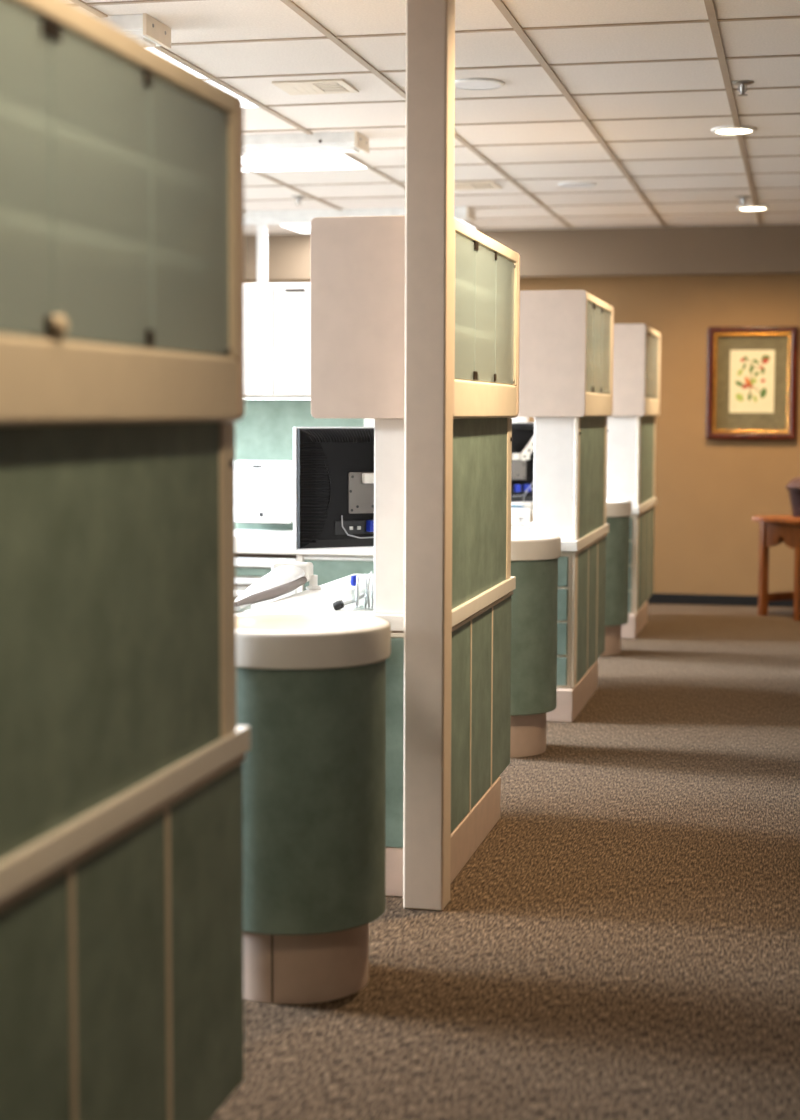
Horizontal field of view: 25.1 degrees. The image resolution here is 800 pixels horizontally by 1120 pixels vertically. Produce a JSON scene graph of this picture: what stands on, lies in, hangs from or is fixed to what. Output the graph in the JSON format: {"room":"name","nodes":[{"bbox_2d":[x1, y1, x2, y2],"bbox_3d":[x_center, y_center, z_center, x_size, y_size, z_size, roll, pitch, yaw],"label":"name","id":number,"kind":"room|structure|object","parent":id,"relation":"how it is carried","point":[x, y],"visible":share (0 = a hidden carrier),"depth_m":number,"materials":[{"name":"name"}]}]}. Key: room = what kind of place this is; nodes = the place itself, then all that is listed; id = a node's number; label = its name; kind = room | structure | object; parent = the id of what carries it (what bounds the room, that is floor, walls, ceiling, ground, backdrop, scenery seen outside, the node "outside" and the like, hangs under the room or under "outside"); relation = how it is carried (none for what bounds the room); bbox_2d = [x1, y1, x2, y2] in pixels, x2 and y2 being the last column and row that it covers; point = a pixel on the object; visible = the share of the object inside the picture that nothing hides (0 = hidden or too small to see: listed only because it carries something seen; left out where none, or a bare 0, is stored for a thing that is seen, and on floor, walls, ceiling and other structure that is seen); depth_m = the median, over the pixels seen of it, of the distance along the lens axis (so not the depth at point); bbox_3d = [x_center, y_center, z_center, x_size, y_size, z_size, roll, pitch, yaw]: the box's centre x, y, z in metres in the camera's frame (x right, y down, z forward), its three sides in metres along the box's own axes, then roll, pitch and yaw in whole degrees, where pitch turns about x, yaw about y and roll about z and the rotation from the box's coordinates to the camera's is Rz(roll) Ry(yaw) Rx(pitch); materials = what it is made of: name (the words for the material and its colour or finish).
{"room":"dental office","nodes":[
{"label":"dental office","id":0,"kind":"room"},
{"bbox_2d":[68,0,799,234],"bbox_3d":[-0.624,-1.601,4.636,8.300,0.100,14.600,1,5,13],"label":"ceiling","id":1,"kind":"structure","parent":0,"point":[201,20],"depth_m":6.72,"materials":[{"name":"tile"}]},
{"bbox_2d":[96,13,170,48],"bbox_3d":[-1.792,-1.601,5.621,2.202,0.066,0.214,1,5,13],"label":"housing","id":2,"kind":"object","parent":1,"relation":"attached to","point":[144,28],"visible":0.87,"depth_m":5.31,"materials":[{"name":"white plastic"}]},
{"bbox_2d":[151,47,211,79],"bbox_3d":[-1.286,-1.671,6.138,1.162,0.008,0.576,1,5,13],"label":"recessed light","id":3,"kind":"object","parent":1,"relation":"in","point":[155,48],"visible":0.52,"depth_m":6.00,"materials":[{"name":"white plastic"}]},
{"bbox_2d":[210,80,260,107],"bbox_3d":[-1.159,-1.718,6.707,1.162,0.008,0.576,1,5,13],"label":"recessed light","id":4,"kind":"object","parent":1,"relation":"in","point":[247,103],"visible":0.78,"depth_m":6.74,"materials":[{"name":"white plastic"}]},
{"bbox_2d":[291,195,305,204],"bbox_3d":[-0.548,-1.944,9.732,0.080,0.047,0.080,1,5,13],"label":"sprinkler head","id":5,"kind":"object","parent":1,"relation":"attached to","point":[298,197],"visible":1,"depth_m":9.72},
{"bbox_2d":[244,131,368,155],"bbox_3d":[-1.226,-1.780,7.824,2.202,0.066,0.214,1,5,13],"label":"housing","id":6,"kind":"object","parent":1,"relation":"attached to","point":[325,142],"visible":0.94,"depth_m":7.56,"materials":[{"name":"white plastic"}]},
{"bbox_2d":[244,153,368,171],"bbox_3d":[-0.776,-1.856,8.415,1.162,0.008,0.576,1,5,13],"label":"recessed light","id":7,"kind":"object","parent":1,"relation":"in","point":[336,161],"visible":0.3,"depth_m":8.39,"materials":[{"name":"white"}]},
{"bbox_2d":[272,79,358,94],"bbox_3d":[-0.301,-1.694,6.448,0.260,0.008,0.240,1,5,13],"label":"ceiling vent","id":8,"kind":"object","parent":1,"relation":"in","point":[325,86],"visible":1,"depth_m":6.43,"materials":[{"name":"metal"}]},
{"bbox_2d":[244,206,474,225],"bbox_3d":[-0.661,-2.000,10.527,2.202,0.066,0.214,1,5,13],"label":"housing","id":9,"kind":"object","parent":1,"relation":"attached to","point":[462,213],"visible":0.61,"depth_m":10.39,"materials":[{"name":"white plastic"}]},
{"bbox_2d":[280,221,477,232],"bbox_3d":[-0.138,-2.087,11.255,1.162,0.008,0.576,1,5,13],"label":"recessed light","id":10,"kind":"object","parent":1,"relation":"in","point":[301,228],"visible":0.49,"depth_m":11.34,"materials":[{"name":"white"}]},
{"bbox_2d":[70,0,799,234],"bbox_3d":[-0.636,-1.543,4.587,7.900,0.006,14.090,1,5,13],"label":"grid","id":11,"kind":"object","parent":1,"relation":"attached to","point":[713,21],"depth_m":6.82,"materials":[{"name":"metal"}]},
{"bbox_2d":[454,181,501,189],"bbox_3d":[0.364,-1.919,9.231,0.280,0.008,0.280,1,5,13],"label":"ceiling vent","id":12,"kind":"object","parent":1,"relation":"in","point":[475,185],"visible":0.77,"depth_m":9.19,"materials":[{"name":"metal"}]},
{"bbox_2d":[455,78,504,89],"bbox_3d":[0.273,-1.686,6.381,0.196,0.009,0.196,1,5,13],"label":"ceiling speaker","id":13,"kind":"object","parent":1,"relation":"attached to","point":[472,83],"visible":0.88,"depth_m":6.37,"materials":[{"name":"white plastic"}]},
{"bbox_2d":[455,81,500,89],"bbox_3d":[0.273,-1.686,6.381,0.174,0.006,0.174,1,5,13],"label":"grille","id":14,"kind":"object","parent":13,"relation":"attached to","point":[467,85],"depth_m":6.38,"materials":[{"name":"silver metal"}]},
{"bbox_2d":[558,182,595,187],"bbox_3d":[0.902,-1.914,9.183,0.196,0.009,0.196,1,5,13],"label":"ceiling speaker","id":15,"kind":"object","parent":1,"relation":"attached to","point":[565,184],"visible":1,"depth_m":9.14,"materials":[{"name":"white plastic"}]},
{"bbox_2d":[560,184,593,187],"bbox_3d":[0.902,-1.913,9.183,0.174,0.006,0.174,1,5,13],"label":"grille","id":16,"kind":"object","parent":15,"relation":"attached to","point":[561,185],"depth_m":9.18,"materials":[{"name":"silver metal"}]},
{"bbox_2d":[711,126,756,134],"bbox_3d":[1.371,-1.763,7.393,0.186,0.014,0.186,1,5,13],"label":"recessed light","id":17,"kind":"object","parent":1,"relation":"in","point":[730,130],"visible":1,"depth_m":7.35,"materials":[{"name":"white plastic"}]},
{"bbox_2d":[731,80,753,95],"bbox_3d":[1.208,-1.661,6.348,0.080,0.047,0.080,1,5,13],"label":"sprinkler head","id":18,"kind":"object","parent":1,"relation":"attached to","point":[740,83],"visible":1,"depth_m":6.34},
{"bbox_2d":[735,196,749,204],"bbox_3d":[1.845,-1.933,9.689,0.080,0.047,0.080,1,5,13],"label":"sprinkler head","id":19,"kind":"object","parent":1,"relation":"attached to","point":[741,197],"visible":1,"depth_m":9.68},
{"bbox_2d":[737,205,769,210],"bbox_3d":[1.998,-1.990,10.185,0.186,0.014,0.186,1,5,13],"label":"recessed light","id":20,"kind":"object","parent":1,"relation":"in","point":[748,207],"visible":1,"depth_m":10.14,"materials":[{"name":"white plastic"}]},
{"bbox_2d":[210,603,799,1119],"bbox_3d":[-0.632,0.876,4.839,8.300,0.100,14.600,1,5,13],"label":"floor","id":21,"kind":"structure","parent":0,"point":[622,942],"depth_m":4.19,"materials":[{"name":"carpet"}]},
{"bbox_2d":[0,754,245,1119],"bbox_3d":[-0.628,0.685,2.413,0.511,0.676,1.191,1,5,13],"label":"partition panel","id":22,"kind":"object","parent":21,"relation":"on","point":[122,984],"visible":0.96,"depth_m":2.44,"materials":[{"name":"green fabric"}]},
{"bbox_2d":[0,726,250,900],"bbox_3d":[-0.651,0.339,2.261,0.520,0.040,1.441,1,5,13],"label":"rail","id":23,"kind":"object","parent":22,"relation":"on","point":[33,861],"depth_m":2.33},
{"bbox_2d":[0,422,235,860],"bbox_3d":[-0.460,0.067,2.340,0.185,0.489,1.066,1,5,13],"label":"wall","id":24,"kind":"structure","parent":23,"relation":"on","point":[118,540],"depth_m":2.32,"materials":[{"name":"green laminate"}]},
{"bbox_2d":[0,0,244,424],"bbox_3d":[-0.527,-0.423,2.287,0.369,0.497,1.055,1,5,13],"label":"upper cabinet","id":25,"kind":"object","parent":24,"relation":"attached to","point":[122,163],"visible":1,"depth_m":2.60,"materials":[{"name":"green glass"}]},
{"bbox_2d":[0,99,210,198],"bbox_3d":[-0.544,-0.530,2.282,0.301,0.020,1.007,1,5,13],"label":"shelf","id":26,"kind":"object","parent":25,"relation":"attached to","point":[34,146],"depth_m":2.47,"materials":[{"name":"white glass"}]},
{"bbox_2d":[0,207,211,276],"bbox_3d":[-0.544,-0.410,2.292,0.301,0.020,1.007,1,5,13],"label":"shelf","id":27,"kind":"object","parent":25,"relation":"attached to","point":[30,245],"depth_m":2.46,"materials":[{"name":"white glass"}]},
{"bbox_2d":[236,590,250,613],"bbox_3d":[-1.357,0.447,5.083,1.780,0.712,0.585,1,5,13],"label":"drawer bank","id":28,"kind":"object","parent":21,"relation":"on","point":[238,592],"visible":0.02,"depth_m":5.08,"materials":[{"name":"white laminate"}]},
{"bbox_2d":[257,225,266,282],"bbox_3d":[-0.863,-0.901,11.304,0.055,2.385,0.055,1,5,13],"label":"square post","id":29,"kind":"object","parent":21,"relation":"on","point":[261,229],"visible":0.19,"depth_m":11.20,"materials":[{"name":"white plastic"}]},
{"bbox_2d":[236,529,373,608],"bbox_3d":[-0.758,0.230,7.753,1.780,0.712,0.585,1,5,13],"label":"desk","id":30,"kind":"object","parent":21,"relation":"on","point":[256,550],"visible":0.11,"depth_m":7.38,"materials":[{"name":"white laminate"}]},
{"bbox_2d":[234,399,373,529],"bbox_3d":[-0.727,-0.435,7.831,1.760,0.600,0.034,1,5,13],"label":"panel","id":31,"kind":"object","parent":30,"relation":"on","point":[265,429],"visible":0.02,"depth_m":7.77,"materials":[{"name":"green fabric"}]},
{"bbox_2d":[235,460,292,523],"bbox_3d":[-0.584,-0.293,7.737,0.265,0.266,0.113,1,5,13],"label":"dispenser","id":32,"kind":"object","parent":31,"relation":"attached to","point":[263,488],"visible":0.78,"depth_m":7.68,"materials":[{"name":"white plastic"}]},
{"bbox_2d":[244,282,310,398],"bbox_3d":[-0.771,-0.914,7.587,1.760,0.474,0.380,1,5,13],"label":"upper cabinet","id":33,"kind":"object","parent":31,"relation":"attached to","point":[277,316],"visible":0.19,"depth_m":7.34,"materials":[{"name":"white laminate"}]},
{"bbox_2d":[245,396,310,398],"bbox_3d":[-0.778,-0.675,7.486,1.600,0.009,0.070,1,5,13],"label":"light","id":34,"kind":"object","parent":33,"relation":"attached to","point":[246,397],"depth_m":7.39,"materials":[{"name":"white"}]},
{"bbox_2d":[236,529,373,555],"bbox_3d":[-0.757,-0.089,7.727,1.780,0.072,0.585,1,5,13],"label":"countertop","id":35,"kind":"structure","parent":30,"relation":"on","point":[248,541],"depth_m":7.38,"materials":[{"name":"white laminate"}]},
{"bbox_2d":[236,611,390,1003],"bbox_3d":[-0.228,0.518,3.850,0.414,0.778,0.414,1,5,13],"label":"counter","id":36,"kind":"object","parent":21,"relation":"on","point":[311,685],"depth_m":3.67,"materials":[{"name":"laminate"}]},
{"bbox_2d":[236,611,390,669],"bbox_3d":[-0.227,0.168,3.821,0.414,0.075,0.414,1,5,13],"label":"countertop","id":37,"kind":"structure","parent":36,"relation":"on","point":[277,640],"depth_m":3.66,"materials":[{"name":"white laminate"}]},
{"bbox_2d":[403,0,454,910],"bbox_3d":[0.070,-0.330,4.375,0.102,2.385,0.100,1,5,13],"label":"square post","id":38,"kind":"object","parent":21,"relation":"on","point":[430,24],"visible":1,"depth_m":4.34,"materials":[{"name":"paint"}]},
{"bbox_2d":[385,591,512,896],"bbox_3d":[-0.024,0.467,5.104,0.511,0.676,1.146,1,5,13],"label":"partition panel","id":39,"kind":"object","parent":21,"relation":"on","point":[481,643],"visible":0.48,"depth_m":4.90,"materials":[{"name":"green laminate"}]},
{"bbox_2d":[244,574,515,630],"bbox_3d":[-0.047,0.120,4.955,0.520,0.040,1.392,1,5,13],"label":"countertop","id":40,"kind":"structure","parent":39,"relation":"on","point":[322,600],"depth_m":4.85,"materials":[{"name":"white laminate"}]},
{"bbox_2d":[236,561,320,610],"bbox_3d":[-0.349,0.069,4.913,0.141,0.085,0.556,1,5,13],"label":"equipment arm","id":41,"kind":"object","parent":40,"relation":"on","point":[283,578],"visible":0.96,"depth_m":4.96,"materials":[{"name":"white plastic"}]},
{"bbox_2d":[293,427,373,549],"bbox_3d":[-0.094,-0.172,5.242,0.410,0.483,0.155,-2,5,-27],"label":"computer monitor","id":42,"kind":"object","parent":40,"relation":"on","point":[333,467],"visible":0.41,"depth_m":5.21,"materials":[{"name":"black plastic"}]},
{"bbox_2d":[333,594,364,609],"bbox_3d":[-0.130,0.107,4.628,0.031,0.040,0.108,4,6,42],"label":"tool","id":43,"kind":"object","parent":40,"relation":"on","point":[338,605],"visible":1,"depth_m":4.59,"materials":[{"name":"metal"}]},
{"bbox_2d":[350,575,357,585],"bbox_3d":[-0.120,0.077,4.783,0.024,0.072,0.024,1,5,13],"label":"vial","id":44,"kind":"object","parent":40,"relation":"on","point":[353,578],"visible":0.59,"depth_m":4.77,"materials":[{"name":"blue plastic"}]},
{"bbox_2d":[352,571,373,608],"bbox_3d":[-0.085,0.078,4.626,0.063,0.096,0.086,1,5,13],"label":"holder","id":45,"kind":"object","parent":40,"relation":"on","point":[366,605],"visible":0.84,"depth_m":4.62,"materials":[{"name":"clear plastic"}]},
{"bbox_2d":[352,589,373,608],"bbox_3d":[-0.085,0.101,4.628,0.063,0.050,0.086,1,5,13],"label":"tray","id":46,"kind":"object","parent":45,"relation":"on","point":[366,605],"depth_m":4.61,"materials":[{"name":"clear plastic"}]},
{"bbox_2d":[374,418,511,613],"bbox_3d":[0.140,-0.149,5.010,0.185,0.489,1.066,1,5,13],"label":"wall","id":47,"kind":"structure","parent":40,"relation":"on","point":[482,447],"depth_m":4.76,"materials":[{"name":"white laminate"}]},
{"bbox_2d":[310,215,519,418],"bbox_3d":[0.069,-0.640,4.957,0.363,0.497,1.055,1,5,13],"label":"upper cabinet","id":48,"kind":"object","parent":47,"relation":"attached to","point":[358,262],"visible":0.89,"depth_m":4.47,"materials":[{"name":"beige laminate"}]},
{"bbox_2d":[455,277,503,302],"bbox_3d":[0.055,-0.746,4.952,0.301,0.020,1.007,1,5,13],"label":"shelf","id":49,"kind":"object","parent":48,"relation":"attached to","point":[465,292],"depth_m":5.13,"materials":[{"name":"white glass"}]},
{"bbox_2d":[455,324,503,342],"bbox_3d":[0.055,-0.627,4.962,0.301,0.020,1.007,1,5,13],"label":"shelf","id":50,"kind":"object","parent":48,"relation":"attached to","point":[463,334],"depth_m":5.17,"materials":[{"name":"white glass"}]},
{"bbox_2d":[511,503,531,512],"bbox_3d":[-0.164,0.015,10.403,1.780,0.712,0.585,1,5,13],"label":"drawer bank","id":51,"kind":"object","parent":21,"relation":"on","point":[522,504],"visible":0.03,"depth_m":10.23,"materials":[{"name":"white laminate"}]},
{"bbox_2d":[512,417,527,421],"bbox_3d":[-0.132,-0.650,10.482,1.760,0.600,0.034,1,5,13],"label":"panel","id":52,"kind":"object","parent":51,"relation":"on","point":[517,419],"visible":0.02,"depth_m":10.27,"materials":[{"name":"white laminate"}]},
{"bbox_2d":[510,532,560,757],"bbox_3d":[0.371,0.301,6.520,0.414,0.778,0.414,1,5,13],"label":"counter","id":53,"kind":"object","parent":21,"relation":"on","point":[534,556],"depth_m":6.36,"materials":[{"name":"laminate"}]},
{"bbox_2d":[511,532,560,560],"bbox_3d":[0.373,-0.049,6.491,0.414,0.075,0.414,1,5,13],"label":"countertop","id":54,"kind":"structure","parent":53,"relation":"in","point":[524,546],"depth_m":6.33,"materials":[{"name":"beige laminate"}]},
{"bbox_2d":[546,534,606,722],"bbox_3d":[0.568,0.253,7.738,0.511,0.676,1.221,1,5,13],"label":"partition panel","id":55,"kind":"object","parent":21,"relation":"on","point":[581,573],"visible":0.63,"depth_m":7.30,"materials":[{"name":"green fabric"}]},
{"bbox_2d":[511,523,608,551],"bbox_3d":[0.547,-0.095,7.601,0.520,0.040,1.441,1,5,13],"label":"countertop","id":56,"kind":"structure","parent":55,"relation":"on","point":[566,545],"depth_m":7.46,"materials":[{"name":"beige laminate"}]},
{"bbox_2d":[511,504,529,528],"bbox_3d":[0.488,-0.192,7.889,0.160,0.104,0.111,1,5,5],"label":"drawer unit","id":57,"kind":"object","parent":56,"relation":"on","point":[520,515],"visible":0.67,"depth_m":7.83,"materials":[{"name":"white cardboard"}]},
{"bbox_2d":[511,422,533,502],"bbox_3d":[0.506,-0.439,7.908,0.410,0.382,0.155,-2,5,-27],"label":"computer monitor","id":58,"kind":"object","parent":56,"relation":"on","point":[522,477],"visible":0.24,"depth_m":7.93,"materials":[{"name":"black plastic"}]},
{"bbox_2d":[533,417,607,539],"bbox_3d":[0.739,-0.366,7.680,0.185,0.489,1.066,1,5,13],"label":"wall","id":59,"kind":"structure","parent":56,"relation":"on","point":[570,453],"depth_m":7.17,"materials":[{"name":"white laminate"}]},
{"bbox_2d":[517,290,613,416],"bbox_3d":[0.668,-0.857,7.627,0.363,0.497,1.055,1,5,13],"label":"upper cabinet","id":60,"kind":"object","parent":59,"relation":"attached to","point":[566,337],"visible":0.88,"depth_m":7.11,"materials":[{"name":"beige laminate"}]},
{"bbox_2d":[601,499,631,655],"bbox_3d":[0.971,0.084,9.190,0.414,0.778,0.414,1,5,13],"label":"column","id":61,"kind":"structure","parent":21,"relation":"on","point":[618,511],"depth_m":9.04,"materials":[{"name":"fabric"}]},
{"bbox_2d":[606,499,631,516],"bbox_3d":[0.972,-0.266,9.161,0.414,0.075,0.414,1,5,13],"label":"countertop","id":62,"kind":"structure","parent":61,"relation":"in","point":[614,507],"depth_m":9.00,"materials":[{"name":"beige laminate"}]},
{"bbox_2d":[621,504,654,638],"bbox_3d":[1.162,0.038,10.386,0.511,0.676,1.226,1,5,13],"label":"partition panel","id":63,"kind":"object","parent":21,"relation":"on","point":[641,543],"visible":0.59,"depth_m":10.00,"materials":[{"name":"green laminate"}]},
{"bbox_2d":[632,497,656,513],"bbox_3d":[1.142,-0.310,10.252,0.520,0.040,1.441,1,5,13],"label":"countertop","id":64,"kind":"structure","parent":63,"relation":"on","point":[635,509],"depth_m":10.02,"materials":[{"name":"beige laminate"}]},
{"bbox_2d":[607,416,655,505],"bbox_3d":[1.333,-0.582,10.330,0.185,0.489,1.066,1,5,13],"label":"wall","id":65,"kind":"structure","parent":64,"relation":"on","point":[630,439],"depth_m":9.82,"materials":[{"name":"white paint"}]},
{"bbox_2d":[612,324,660,415],"bbox_3d":[1.263,-1.072,10.278,0.363,0.497,1.055,1,5,13],"label":"upper cabinet","id":66,"kind":"object","parent":65,"relation":"attached to","point":[636,347],"visible":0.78,"depth_m":9.75,"materials":[{"name":"beige laminate"}]},
{"bbox_2d":[752,515,799,620],"bbox_3d":[2.465,0.040,10.867,0.540,0.602,0.420,-3,5,-30],"label":"side table","id":67,"kind":"object","parent":21,"relation":"on","point":[776,529],"visible":1,"depth_m":10.81,"materials":[{"name":"brown wood"}]},
{"bbox_2d":[785,477,799,516],"bbox_3d":[2.465,-0.382,10.828,0.294,0.243,0.294,1,5,13],"label":"lidded pot","id":68,"kind":"object","parent":67,"relation":"on","point":[793,487],"visible":1,"depth_m":10.77,"materials":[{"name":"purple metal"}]},
{"bbox_2d":[244,274,799,606],"bbox_3d":[0.944,-0.931,11.741,8.300,2.385,0.200,1,5,13],"label":"wall","id":69,"kind":"structure","parent":0,"point":[708,493],"depth_m":11.43,"materials":[{"name":"beige paint"}]},
{"bbox_2d":[244,224,799,280],"bbox_3d":[0.913,-1.960,11.505,7.900,0.295,0.110,1,5,13],"label":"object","id":70,"kind":"structure","parent":69,"relation":"attached to","point":[730,249],"depth_m":11.34,"materials":[{"name":"beige paint"}]},
{"bbox_2d":[647,593,793,606],"bbox_3d":[0.917,0.231,11.733,7.900,0.066,0.012,1,5,13],"label":"baseboard","id":71,"kind":"structure","parent":69,"relation":"attached to","point":[658,598],"depth_m":11.49,"materials":[{"name":"black plastic"}]},
{"bbox_2d":[706,326,797,439],"bbox_3d":[2.212,-1.111,11.316,0.556,0.708,0.040,1,5,13],"label":"framed picture","id":72,"kind":"object","parent":69,"relation":"attached to","point":[752,371],"visible":1,"depth_m":11.32,"materials":[{"name":"brown wood"}]},
{"bbox_2d":[729,350,774,412],"bbox_3d":[2.214,-1.123,11.320,0.276,0.394,0.003,1,5,13],"label":"print","id":73,"kind":"object","parent":72,"relation":"attached to","point":[751,372],"depth_m":11.32,"materials":[{"name":"beige paper"}]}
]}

